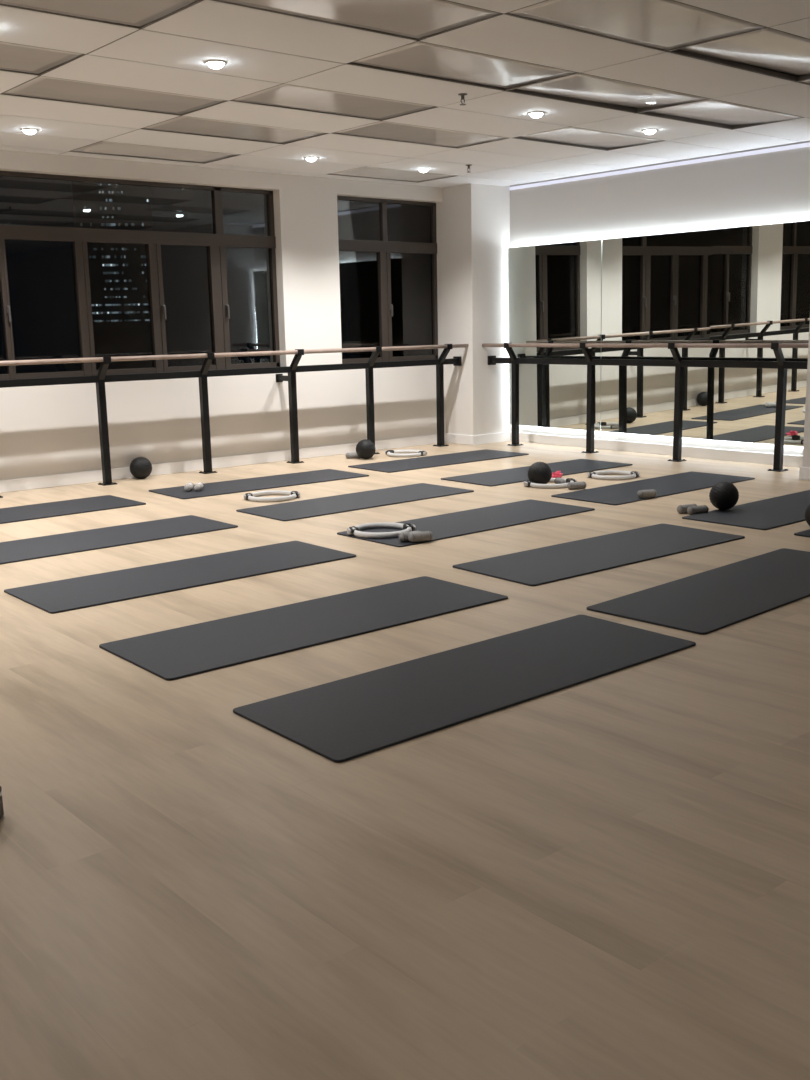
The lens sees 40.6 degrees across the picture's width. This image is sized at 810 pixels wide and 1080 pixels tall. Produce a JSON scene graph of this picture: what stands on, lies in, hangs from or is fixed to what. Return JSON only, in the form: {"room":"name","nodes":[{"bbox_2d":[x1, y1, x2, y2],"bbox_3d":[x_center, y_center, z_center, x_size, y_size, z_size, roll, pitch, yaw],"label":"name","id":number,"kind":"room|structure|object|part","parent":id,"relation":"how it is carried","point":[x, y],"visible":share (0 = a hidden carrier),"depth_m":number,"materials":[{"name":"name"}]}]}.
{"room":"exercise studio","nodes":[
{"label":"exercise studio","id":0,"kind":"room"},
{"bbox_2d":[0,150,445,479],"bbox_3d":[-3.507,-1.819,8.957,10.110,2.870,0.280,-10,14,-39],"label":"wall","id":1,"kind":"structure","parent":0,"point":[46,429],"depth_m":10.58,"materials":[{"name":"white paint"}]},
{"bbox_2d":[0,171,279,379],"bbox_3d":[-2.510,-2.311,9.656,3.330,1.686,0.168,-10,14,-39],"label":"window","id":2,"kind":"structure","parent":1,"relation":"attached to","point":[215,243],"depth_m":9.89,"materials":[{"name":"brown metal"}]},
{"bbox_3d":[-3.283,-1.875,9.063,0.024,0.130,0.043,-10,14,-39],"label":"handle","id":3,"kind":"part","parent":2,"relation":"part of","materials":[{"name":"grey metal"}]},
{"bbox_3d":[-2.194,-2.076,9.968,0.024,0.130,0.043,-10,14,-39],"label":"handle","id":4,"kind":"part","parent":2,"relation":"part of","materials":[{"name":"grey metal"}]},
{"bbox_3d":[-1.684,-2.170,10.392,0.024,0.130,0.043,-10,14,-39],"label":"handle","id":5,"kind":"part","parent":2,"relation":"part of","materials":[{"name":"grey metal"}]},
{"bbox_2d":[0,433,445,492],"bbox_3d":[-3.313,-0.456,9.172,9.894,0.105,0.016,-10,14,-39],"label":"baseboard","id":6,"kind":"structure","parent":1,"relation":"attached to","point":[28,483],"depth_m":10.32,"materials":[{"name":"white paint"}]},
{"bbox_2d":[337,196,437,363],"bbox_3d":[-0.172,-2.741,11.599,1.430,1.686,0.168,-10,14,-39],"label":"window","id":7,"kind":"structure","parent":1,"relation":"attached to","point":[391,245],"depth_m":11.67,"materials":[{"name":"black glass"}]},
{"bbox_3d":[-0.146,-2.453,11.671,0.024,0.130,0.043,-10,14,-39],"label":"handle","id":8,"kind":"part","parent":7,"relation":"part of","materials":[{"name":"grey metal"}]},
{"bbox_2d":[0,441,809,1079],"bbox_3d":[0.958,0.451,4.706,10.890,0.120,13.292,-10,14,-39],"label":"floor","id":9,"kind":"structure","parent":0,"point":[607,877],"depth_m":2.86,"materials":[{"name":"brown wood"}]},
{"bbox_2d":[0,786,3,818],"bbox_3d":[-1.204,0.732,2.963,0.190,0.088,0.120,-1,11,0],"label":"block","id":10,"kind":"object","parent":9,"relation":"on","point":[1,800],"visible":1,"depth_m":3.01,"materials":[{"name":"black plastic"}]},
{"bbox_2d":[0,495,145,523],"bbox_3d":[-2.868,-0.189,8.012,1.830,0.010,0.629,-11,15,-40],"label":"exercise mat","id":11,"kind":"object","parent":9,"relation":"on","point":[106,502],"visible":1,"depth_m":8.22,"materials":[{"name":"grey plastic"}]},
{"bbox_2d":[0,515,237,564],"bbox_3d":[-2.009,-0.003,6.983,1.830,0.010,0.629,-11,15,-40],"label":"exercise mat","id":12,"kind":"object","parent":9,"relation":"on","point":[13,551],"visible":1,"depth_m":7.01,"materials":[{"name":"grey plastic"}]},
{"bbox_2d":[130,457,151,478],"bbox_3d":[-2.369,-0.647,9.810,0.198,0.198,0.197,-4,11,-13],"label":"exercise ball","id":13,"kind":"object","parent":9,"relation":"on","point":[140,467],"visible":1,"depth_m":9.74,"materials":[{"name":"black rubber"}]},
{"bbox_2d":[4,541,355,613],"bbox_3d":[-1.175,0.177,5.983,1.830,0.010,0.629,-10,14,-39],"label":"exercise mat","id":14,"kind":"object","parent":9,"relation":"on","point":[59,596],"visible":1,"depth_m":5.88,"materials":[{"name":"grey plastic"}]},
{"bbox_2d":[0,344,468,497],"bbox_3d":[-3.081,-0.941,9.035,9.610,1.100,0.391,-10,14,-39],"label":"ballet barre","id":15,"kind":"object","parent":9,"relation":"on","point":[101,377],"visible":0.96,"depth_m":10.09,"materials":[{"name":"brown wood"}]},
{"bbox_3d":[-2.595,-0.947,9.419,0.060,0.927,0.060,-10,14,-39],"label":"post","id":16,"kind":"part","parent":15,"relation":"part of","materials":[{"name":"black metal"}]},
{"bbox_3d":[-2.586,-0.491,9.509,0.124,0.014,0.124,-10,14,-39],"label":"plate","id":17,"kind":"part","parent":15,"relation":"part of","materials":[{"name":"black metal"}]},
{"bbox_3d":[-1.835,-1.087,10.051,0.060,0.927,0.060,-10,14,-39],"label":"post","id":18,"kind":"part","parent":15,"relation":"part of","materials":[{"name":"black metal"}]},
{"bbox_3d":[-1.826,-0.631,10.140,0.124,0.014,0.124,-10,14,-39],"label":"plate","id":19,"kind":"part","parent":15,"relation":"part of","materials":[{"name":"black metal"}]},
{"bbox_3d":[-3.074,-1.288,8.944,9.604,0.060,0.048,-10,14,-39],"label":"rail","id":20,"kind":"part","parent":15,"relation":"part of","materials":[{"name":"black"}]},
{"bbox_3d":[-2.982,-1.432,8.806,9.609,0.039,0.040,-10,14,-39],"label":"hand rail","id":21,"kind":"part","parent":15,"relation":"part of","materials":[{"name":"brown wood"}]},
{"bbox_3d":[-1.088,-1.224,10.672,0.060,0.927,0.060,-10,14,-39],"label":"post","id":22,"kind":"part","parent":15,"relation":"part of","materials":[{"name":"black metal"}]},
{"bbox_3d":[-0.358,-1.358,11.279,0.060,0.927,0.060,-10,14,-39],"label":"post","id":23,"kind":"part","parent":15,"relation":"part of","materials":[{"name":"black metal"}]},
{"bbox_3d":[0.383,-1.494,11.895,0.060,0.927,0.060,-10,14,-39],"label":"post","id":24,"kind":"part","parent":15,"relation":"part of","materials":[{"name":"black metal"}]},
{"bbox_2d":[149,469,368,498],"bbox_3d":[-1.220,-0.489,9.370,1.830,0.010,0.629,-10,14,-38],"label":"exercise mat","id":25,"kind":"object","parent":9,"relation":"on","point":[308,477],"visible":1,"depth_m":9.31,"materials":[{"name":"grey plastic"}]},
{"bbox_2d":[184,482,193,490],"bbox_3d":[-1.774,-0.437,8.980,0.061,0.061,0.160,-1,11,0],"label":"weight","id":26,"kind":"object","parent":25,"relation":"on","point":[190,485],"visible":1,"depth_m":8.91,"materials":[{"name":"grey"}]},
{"bbox_2d":[194,482,203,490],"bbox_3d":[-1.692,-0.438,8.977,0.061,0.061,0.160,-1,11,0],"label":"weight","id":27,"kind":"object","parent":25,"relation":"on","point":[199,485],"visible":1,"depth_m":8.91,"materials":[{"name":"grey"}]},
{"bbox_2d":[244,490,299,501],"bbox_3d":[-1.038,-0.346,8.534,0.393,0.050,0.393,9,15,41],"label":"ring","id":28,"kind":"object","parent":9,"relation":"on","point":[291,494],"visible":1,"depth_m":8.47,"materials":[{"name":"white plastic"}]},
{"bbox_2d":[99,576,507,680],"bbox_3d":[-0.396,0.363,4.958,1.830,0.010,0.629,-10,14,-39],"label":"exercise mat","id":29,"kind":"object","parent":9,"relation":"on","point":[181,652],"visible":1,"depth_m":4.84,"materials":[{"name":"grey plastic"}]},
{"bbox_2d":[345,452,359,457],"bbox_3d":[-0.519,-0.851,11.004,0.160,0.061,0.061,-2,11,-5],"label":"weight","id":30,"kind":"object","parent":9,"relation":"on","point":[354,454],"visible":0.68,"depth_m":10.98,"materials":[{"name":"grey rubber"}]},
{"bbox_2d":[236,483,473,520],"bbox_3d":[-0.342,-0.302,8.327,1.830,0.010,0.629,-11,15,-40],"label":"exercise mat","id":31,"kind":"object","parent":9,"relation":"on","point":[315,507],"visible":1,"depth_m":8.23,"materials":[{"name":"grey plastic"}]},
{"bbox_2d":[356,439,375,458],"bbox_3d":[-0.393,-0.905,10.916,0.198,0.198,0.198,-4,12,-15],"label":"exercise ball","id":32,"kind":"object","parent":9,"relation":"on","point":[365,449],"visible":1,"depth_m":10.85,"materials":[{"name":"black rubber"}]},
{"bbox_2d":[385,450,426,456],"bbox_3d":[0.011,-0.890,11.188,0.393,0.050,0.393,-8,13,-30],"label":"ring","id":33,"kind":"object","parent":9,"relation":"on","point":[393,453],"visible":1,"depth_m":11.09,"materials":[{"name":"grey plastic"}]},
{"bbox_2d":[348,449,528,472],"bbox_3d":[0.355,-0.780,10.682,1.830,0.010,0.629,-10,14,-39],"label":"exercise mat","id":34,"kind":"object","parent":9,"relation":"on","point":[486,454],"visible":1,"depth_m":10.60,"materials":[{"name":"grey plastic"}]},
{"bbox_2d":[233,615,695,762],"bbox_3d":[0.296,0.509,4.144,1.830,0.010,0.629,-10,14,-39],"label":"exercise mat","id":35,"kind":"object","parent":9,"relation":"on","point":[342,720],"visible":1,"depth_m":4.00,"materials":[{"name":"grey plastic"}]},
{"bbox_2d":[337,499,594,546],"bbox_3d":[0.452,-0.130,7.371,1.830,0.010,0.629,-11,15,-40],"label":"exercise mat","id":36,"kind":"object","parent":9,"relation":"on","point":[455,524],"visible":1,"depth_m":7.38,"materials":[{"name":"grey plastic"}]},
{"bbox_2d":[347,522,415,537],"bbox_3d":[-0.150,-0.066,6.971,0.393,0.050,0.393,8,14,39],"label":"ring","id":37,"kind":"object","parent":36,"relation":"on","point":[354,530],"visible":0.95,"depth_m":6.93,"materials":[{"name":"grey plastic"}]},
{"bbox_2d":[399,530,420,541],"bbox_3d":[0.036,-0.023,6.694,0.160,0.061,0.061,-6,12,-25],"label":"weight","id":38,"kind":"object","parent":36,"relation":"on","point":[403,536],"visible":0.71,"depth_m":6.65,"materials":[{"name":"grey"}]},
{"bbox_2d":[408,531,432,541],"bbox_3d":[0.095,-0.021,6.675,0.160,0.061,0.061,-6,12,-23],"label":"weight","id":39,"kind":"object","parent":36,"relation":"on","point":[425,535],"visible":1,"depth_m":6.65,"materials":[{"name":"grey"}]},
{"bbox_2d":[441,459,632,486],"bbox_3d":[1.200,-0.609,9.729,1.830,0.010,0.629,-10,14,-39],"label":"exercise mat","id":40,"kind":"object","parent":9,"relation":"on","point":[513,475],"visible":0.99,"depth_m":9.66,"materials":[{"name":"grey plastic"}]},
{"bbox_2d":[527,462,551,483],"bbox_3d":[1.097,-0.539,8.902,0.198,0.198,0.198,-4,12,-15],"label":"exercise ball","id":41,"kind":"object","parent":9,"relation":"on","point":[538,472],"visible":0.95,"depth_m":8.83,"materials":[{"name":"black rubber"}]},
{"bbox_2d":[523,478,576,488],"bbox_3d":[1.183,-0.467,8.921,0.393,0.050,0.393,8,14,39],"label":"ring","id":42,"kind":"object","parent":9,"relation":"on","point":[528,483],"visible":0.76,"depth_m":8.78,"materials":[{"name":"grey plastic"}]},
{"bbox_2d":[551,471,562,477],"bbox_3d":[1.289,-0.555,9.303,0.093,0.065,0.158,4,12,25],"label":"band","id":43,"kind":"object","parent":9,"relation":"on","point":[556,474],"visible":0.77,"depth_m":9.26,"materials":[{"name":"red rubber"}]},
{"bbox_2d":[554,477,565,483],"bbox_3d":[1.264,-0.473,8.904,0.061,0.061,0.160,-4,11,-12],"label":"weight","id":44,"kind":"object","parent":9,"relation":"on","point":[557,480],"visible":0.83,"depth_m":8.86,"materials":[{"name":"grey rubber"}]},
{"bbox_2d":[567,481,586,489],"bbox_3d":[1.364,-0.432,8.682,0.160,0.061,0.061,-4,11,-13],"label":"weight","id":45,"kind":"object","parent":9,"relation":"on","point":[571,485],"visible":1,"depth_m":8.66,"materials":[{"name":"grey"}]},
{"bbox_2d":[452,523,744,585],"bbox_3d":[1.161,0.064,6.317,1.830,0.010,0.629,-10,14,-38],"label":"exercise mat","id":46,"kind":"object","parent":9,"relation":"on","point":[553,563],"visible":1,"depth_m":6.22,"materials":[{"name":"grey plastic"}]},
{"bbox_2d":[587,470,639,479],"bbox_3d":[1.772,-0.556,9.309,0.393,0.050,0.393,-8,13,-32],"label":"ring","id":47,"kind":"object","parent":9,"relation":"on","point":[599,475],"visible":1,"depth_m":9.26,"materials":[{"name":"grey plastic"}]},
{"bbox_2d":[482,342,808,471],"bbox_3d":[2.202,-1.348,10.555,0.203,1.100,3.965,-10,14,-39],"label":"ballet barre","id":48,"kind":"object","parent":9,"relation":"on","point":[678,363],"visible":1,"depth_m":10.24,"materials":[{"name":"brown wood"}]},
{"bbox_3d":[1.191,-1.492,11.801,0.060,0.927,0.060,-10,14,-39],"label":"post","id":49,"kind":"part","parent":48,"relation":"part of","materials":[{"name":"black metal"}]},
{"bbox_3d":[1.870,-1.352,11.016,0.060,0.927,0.060,-10,14,-39],"label":"post","id":50,"kind":"part","parent":48,"relation":"part of","materials":[{"name":"black metal"}]},
{"bbox_3d":[2.134,-1.851,10.406,0.040,0.039,3.963,-10,14,-39],"label":"hand rail","id":51,"kind":"part","parent":48,"relation":"part of","materials":[{"name":"brown wood"}]},
{"bbox_3d":[2.226,-1.704,10.509,0.056,0.060,3.958,-10,14,-39],"label":"rail","id":52,"kind":"part","parent":48,"relation":"part of","materials":[{"name":"black"}]},
{"bbox_3d":[2.565,-0.754,10.312,0.124,0.014,0.124,-10,14,-39],"label":"plate","id":53,"kind":"part","parent":48,"relation":"part of","materials":[{"name":"black metal"}]},
{"bbox_3d":[2.556,-1.209,10.223,0.060,0.927,0.060,-10,14,-39],"label":"post","id":54,"kind":"part","parent":48,"relation":"part of","materials":[{"name":"black metal"}]},
{"bbox_3d":[3.247,-0.612,9.523,0.124,0.014,0.124,-10,14,-39],"label":"plate","id":55,"kind":"part","parent":48,"relation":"part of","materials":[{"name":"black metal"}]},
{"bbox_3d":[3.238,-1.068,9.433,0.060,0.927,0.060,-10,14,-39],"label":"post","id":56,"kind":"part","parent":48,"relation":"part of","materials":[{"name":"black metal"}]},
{"bbox_2d":[551,471,754,504],"bbox_3d":[2.006,-0.423,8.700,1.830,0.010,0.629,-11,15,-40],"label":"exercise mat","id":57,"kind":"object","parent":9,"relation":"on","point":[622,493],"visible":1,"depth_m":8.63,"materials":[{"name":"grey plastic"}]},
{"bbox_2d":[637,489,656,497],"bbox_3d":[1.801,-0.345,8.145,0.160,0.061,0.061,-6,12,-22],"label":"weight","id":58,"kind":"object","parent":57,"relation":"on","point":[651,492],"visible":1,"depth_m":8.12,"materials":[{"name":"grey"}]},
{"bbox_2d":[677,504,696,513],"bbox_3d":[1.943,-0.215,7.521,0.160,0.061,0.061,-5,12,-20],"label":"weight","id":59,"kind":"object","parent":9,"relation":"on","point":[681,509],"visible":0.66,"depth_m":7.49,"materials":[{"name":"grey"}]},
{"bbox_2d":[586,548,809,634],"bbox_3d":[1.715,0.224,5.446,1.830,0.010,0.629,-11,15,-42],"label":"exercise mat","id":60,"kind":"object","parent":9,"relation":"on","point":[709,601],"visible":1,"depth_m":5.23,"materials":[{"name":"grey plastic"}]},
{"bbox_2d":[687,505,708,514],"bbox_3d":[1.998,-0.205,7.464,0.160,0.061,0.061,-5,12,-20],"label":"weight","id":61,"kind":"object","parent":9,"relation":"on","point":[691,510],"visible":1,"depth_m":7.44,"materials":[{"name":"grey"}]},
{"bbox_2d":[682,490,809,529],"bbox_3d":[2.744,-0.234,7.668,1.830,0.010,0.629,-11,15,-40],"label":"exercise mat","id":62,"kind":"object","parent":9,"relation":"on","point":[766,514],"visible":1,"depth_m":7.38,"materials":[{"name":"grey plastic"}]},
{"bbox_2d":[709,481,738,509],"bbox_3d":[2.203,-0.306,7.552,0.198,0.197,0.198,-3,11,-10],"label":"exercise ball","id":63,"kind":"object","parent":62,"relation":"on","point":[723,495],"visible":1,"depth_m":7.48,"materials":[{"name":"black rubber"}]},
{"bbox_2d":[794,529,809,537],"bbox_3d":[3.269,-0.121,7.039,1.830,0.010,0.629,-11,15,-40],"label":"exercise mat","id":64,"kind":"object","parent":9,"relation":"on","point":[806,533],"visible":1,"depth_m":6.68,"materials":[{"name":"grey plastic"}]},
{"bbox_2d":[805,504,809,525],"bbox_3d":[2.592,-0.155,6.801,0.198,0.198,0.198,-4,12,-15],"label":"exercise ball","id":65,"kind":"object","parent":64,"relation":"on","point":[807,512],"visible":1,"depth_m":6.79,"materials":[{"name":"black rubber"}]},
{"bbox_2d":[0,0,809,187],"bbox_3d":[0.963,-2.350,4.044,10.534,0.148,12.736,-10,14,-39],"label":"ceiling","id":66,"kind":"structure","parent":0,"point":[368,89],"depth_m":6.65,"materials":[{"name":"white tile"}]},
{"bbox_2d":[21,128,38,133],"bbox_3d":[-2.719,-2.957,7.924,0.124,0.034,0.124,-10,14,-39],"label":"recessed light","id":67,"kind":"object","parent":66,"relation":"in","point":[26,130],"visible":1,"depth_m":7.89,"materials":[{"name":"white"}]},
{"bbox_3d":[-2.369,-2.536,5.634,1.233,0.012,0.598,-10,14,-39],"label":"glossy panel","id":68,"kind":"part","parent":66,"relation":"part of","materials":[{"name":"white plastic"}]},
{"bbox_3d":[-1.566,-2.369,4.704,1.233,0.012,0.598,-10,14,-39],"label":"glossy panel","id":69,"kind":"part","parent":66,"relation":"part of","materials":[{"name":"white plastic"}]},
{"bbox_3d":[-1.816,-2.794,6.893,1.233,0.013,0.598,-10,14,-39],"label":"glossy panel","id":70,"kind":"part","parent":66,"relation":"part of","materials":[{"name":"white plastic"}]},
{"bbox_3d":[-2.066,-3.223,9.094,1.248,0.010,0.598,-10,14,-39],"label":"glossy panel","id":71,"kind":"part","parent":66,"relation":"part of","materials":[{"name":"white"}]},
{"bbox_2d":[204,60,226,68],"bbox_3d":[-1.044,-2.618,6.031,0.124,0.034,0.124,-10,14,-39],"label":"recessed light","id":72,"kind":"object","parent":66,"relation":"in","point":[215,64],"visible":1,"depth_m":6.00,"materials":[{"name":"white"}]},
{"bbox_3d":[-1.256,-3.055,8.157,1.248,0.012,0.598,-10,14,-39],"label":"glossy panel","id":73,"kind":"part","parent":66,"relation":"part of","materials":[{"name":"white"}]},
{"bbox_2d":[304,157,317,161],"bbox_3d":[-0.816,-3.307,9.507,0.124,0.034,0.124,-10,14,-39],"label":"recessed light","id":74,"kind":"object","parent":66,"relation":"in","point":[310,159],"visible":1,"depth_m":9.48,"materials":[{"name":"white"}]},
{"bbox_3d":[-0.453,-2.888,7.228,1.248,0.013,0.598,-10,14,-39],"label":"glossy panel","id":75,"kind":"part","parent":66,"relation":"part of","materials":[{"name":"white plastic"}]},
{"bbox_3d":[-0.209,-2.461,5.034,1.233,0.013,0.598,-10,14,-39],"label":"glossy panel","id":76,"kind":"part","parent":66,"relation":"part of","materials":[{"name":"white"}]},
{"bbox_3d":[-0.117,-3.581,10.715,1.168,0.010,0.598,-10,14,-39],"label":"glossy panel","id":77,"kind":"part","parent":66,"relation":"part of","materials":[{"name":"white"}]},
{"bbox_3d":[0.135,-3.153,8.515,1.308,0.011,0.598,-10,14,-39],"label":"glossy panel","id":78,"kind":"part","parent":66,"relation":"part of","materials":[{"name":"white"}]},
{"bbox_2d":[417,168,429,171],"bbox_3d":[0.174,-3.490,10.329,0.124,0.034,0.124,-10,14,-39],"label":"recessed light","id":79,"kind":"object","parent":66,"relation":"in","point":[419,169],"visible":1,"depth_m":10.30,"materials":[{"name":"white"}]},
{"bbox_2d":[458,93,466,104],"bbox_3d":[0.370,-2.821,7.004,0.060,0.065,0.058,-10,14,-39],"label":"sprinkler head","id":80,"kind":"object","parent":66,"relation":"attached to","point":[462,95],"visible":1,"depth_m":6.99},
{"bbox_3d":[0.351,-2.723,6.298,1.248,0.024,0.598,-10,14,-39],"label":"glossy panel","id":81,"kind":"part","parent":66,"relation":"part of","materials":[{"name":"white plastic"}]},
{"bbox_2d":[527,111,544,117],"bbox_3d":[0.922,-2.983,7.678,0.124,0.034,0.124,-10,14,-39],"label":"recessed light","id":82,"kind":"object","parent":66,"relation":"in","point":[535,114],"visible":1,"depth_m":7.65,"materials":[{"name":"white"}]},
{"bbox_3d":[1.496,-3.252,8.847,1.168,0.027,0.598,-10,14,-39],"label":"glossy panel","id":83,"kind":"part","parent":66,"relation":"part of","materials":[{"name":"white"}]},
{"bbox_3d":[1.341,-2.914,7.119,1.308,0.048,0.598,-10,14,-39],"label":"glossy panel","id":84,"kind":"part","parent":66,"relation":"part of","materials":[{"name":"white plastic"}]},
{"bbox_3d":[1.154,-2.555,5.368,1.248,0.010,0.598,-10,14,-39],"label":"glossy panel","id":85,"kind":"part","parent":66,"relation":"part of","materials":[{"name":"white plastic"}]},
{"bbox_2d":[642,129,657,133],"bbox_3d":[1.894,-3.156,8.461,0.124,0.034,0.124,-10,14,-39],"label":"recessed light","id":86,"kind":"object","parent":66,"relation":"in","point":[647,131],"visible":1,"depth_m":8.43,"materials":[{"name":"white"}]},
{"bbox_3d":[2.300,-3.089,7.917,1.168,0.041,0.598,-10,14,-39],"label":"glossy panel","id":87,"kind":"part","parent":66,"relation":"part of","materials":[{"name":"white plastic"}]},
{"bbox_3d":[2.144,-2.747,6.189,1.308,0.052,0.598,-10,14,-39],"label":"glossy panel","id":88,"kind":"part","parent":66,"relation":"part of","materials":[{"name":"white plastic"}]},
{"bbox_2d":[436,183,509,435],"bbox_3d":[0.782,-2.553,12.238,0.780,2.870,0.722,-10,14,-39],"label":"column","id":89,"kind":"structure","parent":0,"point":[473,220],"depth_m":11.89,"materials":[{"name":"white paint"}]},
{"bbox_2d":[446,433,473,444],"bbox_3d":[0.603,-1.121,12.143,0.016,0.105,0.458,-10,14,-39],"label":"baseboard","id":90,"kind":"structure","parent":89,"relation":"attached to","point":[450,438],"depth_m":12.12,"materials":[{"name":"white paint"}]},
{"bbox_2d":[474,432,509,444],"bbox_3d":[0.967,-1.132,12.160,0.564,0.105,0.016,-10,14,-39],"label":"baseboard","id":91,"kind":"structure","parent":89,"relation":"attached to","point":[503,436],"depth_m":12.15,"materials":[{"name":"white paint"}]},
{"bbox_2d":[510,141,809,455],"bbox_3d":[2.522,-2.278,10.665,0.200,2.870,3.965,-10,14,-39],"label":"wall","id":92,"kind":"structure","parent":0,"point":[771,187],"depth_m":10.38,"materials":[{"name":"white paint"}]},
{"bbox_2d":[519,432,585,447],"bbox_3d":[1.596,-1.088,11.871,0.016,0.106,0.957,-10,14,-39],"label":"baseboard","id":93,"kind":"structure","parent":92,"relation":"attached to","point":[523,437],"depth_m":11.85,"materials":[{"name":"white paint"}]},
{"bbox_2d":[508,239,601,430],"bbox_3d":[1.567,-2.147,11.586,0.030,1.915,1.294,-11,15,-40],"label":"mirror panel","id":94,"kind":"object","parent":92,"relation":"attached to","point":[554,290],"visible":1,"depth_m":11.55,"materials":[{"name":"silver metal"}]},
{"bbox_2d":[594,438,672,455],"bbox_3d":[2.302,-0.942,11.055,0.016,0.106,0.982,-10,14,-39],"label":"baseboard","id":95,"kind":"structure","parent":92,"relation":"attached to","point":[628,446],"depth_m":11.03,"materials":[{"name":"white paint"}]},
{"bbox_2d":[601,230,711,438],"bbox_3d":[2.415,-1.975,10.627,0.030,1.915,1.282,-11,15,-40],"label":"mirror panel","id":96,"kind":"object","parent":92,"relation":"attached to","point":[656,288],"visible":1,"depth_m":10.61,"materials":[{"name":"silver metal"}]},
{"bbox_2d":[510,142,809,189],"bbox_3d":[2.412,-3.533,10.348,0.015,0.032,3.940,-10,14,-39],"label":"light strip","id":97,"kind":"object","parent":92,"relation":"attached to","point":[802,145],"visible":1,"depth_m":10.26,"materials":[{"name":"white plastic"}]},
{"bbox_2d":[682,446,773,464],"bbox_3d":[3.011,-0.795,10.234,0.016,0.106,0.981,-10,14,-39],"label":"baseboard","id":98,"kind":"structure","parent":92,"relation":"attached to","point":[719,454],"depth_m":10.21,"materials":[{"name":"white paint"}]},
{"bbox_2d":[707,221,809,446],"bbox_3d":[3.249,-1.802,9.660,0.033,1.915,1.288,-11,15,-40],"label":"mirror panel","id":99,"kind":"object","parent":92,"relation":"attached to","point":[760,274],"visible":1,"depth_m":9.76,"materials":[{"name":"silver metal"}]},
{"bbox_2d":[783,454,802,466],"bbox_3d":[3.452,-0.703,9.723,0.016,0.106,0.188,-10,14,-39],"label":"baseboard","id":100,"kind":"structure","parent":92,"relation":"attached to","point":[788,460],"depth_m":9.72,"materials":[{"name":"white paint"}]},
{"bbox_2d":[802,325,809,467],"bbox_3d":[6.302,-1.394,5.788,0.865,2.870,8.485,-10,14,-39],"label":"wall column","id":101,"kind":"structure","parent":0,"point":[806,446],"depth_m":8.86,"materials":[{"name":"white paint"}]},
{"bbox_2d":[799,467,809,480],"bbox_3d":[5.925,0.009,5.857,0.016,0.105,8.301,-10,14,-39],"label":"baseboard","id":102,"kind":"structure","parent":101,"relation":"attached to","point":[804,472],"depth_m":8.93,"materials":[{"name":"white paint"}]},
{"label":"outside","id":103,"kind":"structure","parent":0,"visible":0},
{"bbox_2d":[71,181,152,369],"bbox_3d":[-22.947,-4.087,92.017,5.800,56.000,8.030,-4,11,-14],"label":"office tower","id":104,"kind":"structure","parent":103,"point":[117,272],"depth_m":84.79,"materials":[{"name":"grey glass"}]}
]}

